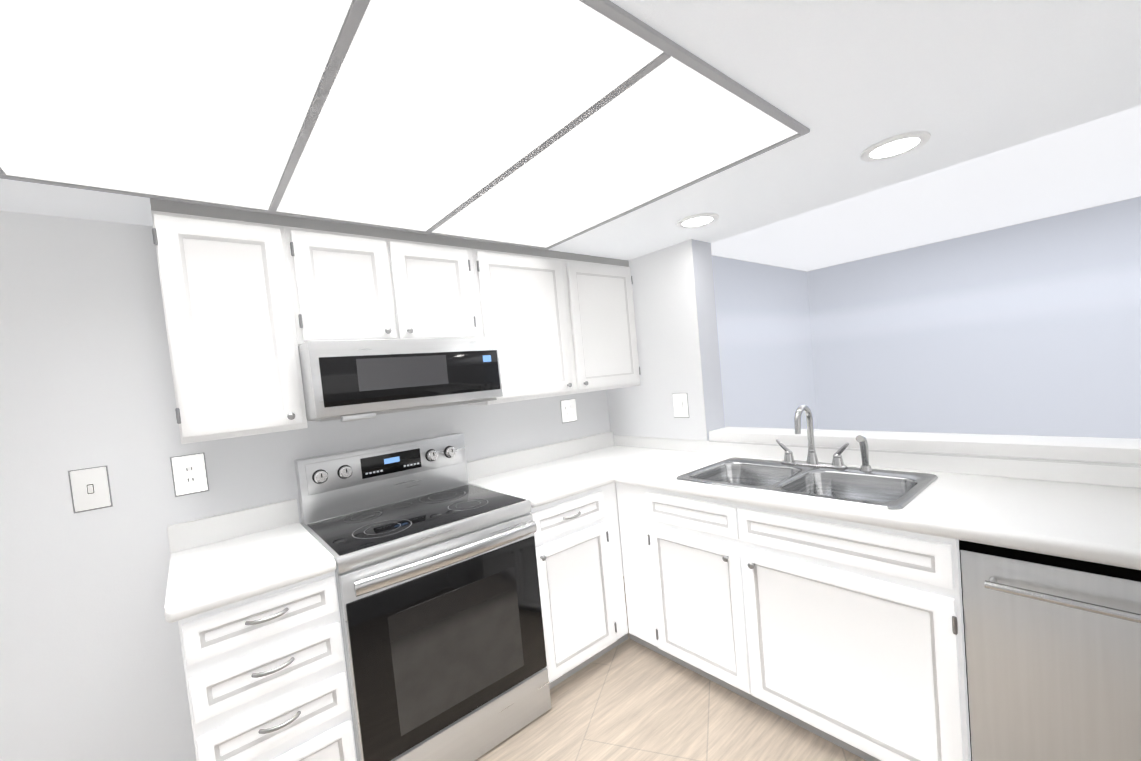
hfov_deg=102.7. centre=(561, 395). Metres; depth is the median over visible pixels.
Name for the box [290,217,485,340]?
upper cabinet
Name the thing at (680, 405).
light switch
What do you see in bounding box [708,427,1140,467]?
sill
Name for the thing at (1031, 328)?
wall
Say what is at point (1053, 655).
dishwasher
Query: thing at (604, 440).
countertop
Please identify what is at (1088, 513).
countertop
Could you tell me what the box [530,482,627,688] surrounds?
base cabinet
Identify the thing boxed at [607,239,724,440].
wall
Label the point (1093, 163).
ceiling
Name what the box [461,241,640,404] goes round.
upper cabinet
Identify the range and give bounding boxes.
[294,433,550,760]
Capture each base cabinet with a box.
[178,571,356,760]
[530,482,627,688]
[616,483,655,651]
[640,487,743,696]
[728,501,970,760]
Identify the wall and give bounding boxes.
[0,210,623,760]
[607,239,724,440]
[712,255,817,428]
[807,196,1140,438]
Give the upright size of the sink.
0.189 m
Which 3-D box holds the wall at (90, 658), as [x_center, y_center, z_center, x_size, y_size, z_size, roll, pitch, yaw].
[-0.882,0.209,2.199,3.405,2.400,0.120,-7,3,-39]
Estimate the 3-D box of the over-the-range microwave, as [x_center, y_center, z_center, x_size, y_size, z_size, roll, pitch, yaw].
[-0.706,-0.075,1.976,0.757,0.293,0.459,-7,3,-39]
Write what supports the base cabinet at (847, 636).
on the floor
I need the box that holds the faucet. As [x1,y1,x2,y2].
[776,404,871,471]
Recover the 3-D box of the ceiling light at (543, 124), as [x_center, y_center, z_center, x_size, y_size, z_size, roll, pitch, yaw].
[-0.378,-0.697,1.302,1.870,0.012,1.315,-7,3,-39]
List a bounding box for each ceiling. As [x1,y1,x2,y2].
[0,0,1140,259]
[711,105,1140,270]
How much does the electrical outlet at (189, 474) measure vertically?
0.148 m
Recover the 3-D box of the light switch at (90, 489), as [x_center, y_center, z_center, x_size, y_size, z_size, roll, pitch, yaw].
[-1.582,0.315,1.531,0.093,0.143,0.017,-7,3,-39]
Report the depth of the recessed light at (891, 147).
1.55 m
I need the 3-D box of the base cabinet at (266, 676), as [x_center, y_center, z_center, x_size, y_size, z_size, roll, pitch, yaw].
[-1.010,1.015,1.572,0.388,0.873,0.642,-7,3,-39]
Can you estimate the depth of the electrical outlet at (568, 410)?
2.88 m
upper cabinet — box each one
[150,198,307,443]
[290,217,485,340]
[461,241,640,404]
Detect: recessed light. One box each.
[676,213,718,228]
[860,131,930,161]
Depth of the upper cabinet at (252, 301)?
1.53 m
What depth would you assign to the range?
1.72 m
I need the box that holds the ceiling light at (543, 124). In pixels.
[0,0,809,249]
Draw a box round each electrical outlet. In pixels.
[170,453,208,496]
[560,399,576,422]
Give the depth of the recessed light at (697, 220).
2.16 m
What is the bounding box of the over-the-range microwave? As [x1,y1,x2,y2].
[298,337,502,421]
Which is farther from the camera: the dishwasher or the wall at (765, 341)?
the wall at (765, 341)
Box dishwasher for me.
[959,540,1140,760]
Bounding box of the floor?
[475,576,865,760]
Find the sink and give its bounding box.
[676,457,937,509]
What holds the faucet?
on the countertop at (1088, 513)
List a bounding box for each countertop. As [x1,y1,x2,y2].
[164,499,335,622]
[466,447,611,507]
[540,438,1140,569]
[555,432,663,447]
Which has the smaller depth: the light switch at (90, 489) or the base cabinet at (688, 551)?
the light switch at (90, 489)
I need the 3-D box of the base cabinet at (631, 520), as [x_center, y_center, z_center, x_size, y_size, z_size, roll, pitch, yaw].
[0.593,0.829,2.412,0.607,0.872,0.206,-7,3,-39]
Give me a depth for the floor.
1.83 m
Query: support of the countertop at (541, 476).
on the base cabinet at (580, 570)
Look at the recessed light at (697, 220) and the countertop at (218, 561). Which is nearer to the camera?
the countertop at (218, 561)
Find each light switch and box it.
[68,466,112,512]
[672,393,688,417]
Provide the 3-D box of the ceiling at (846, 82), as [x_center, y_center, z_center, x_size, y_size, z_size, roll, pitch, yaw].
[0.635,-0.900,0.187,3.405,0.300,4.970,-7,3,-39]

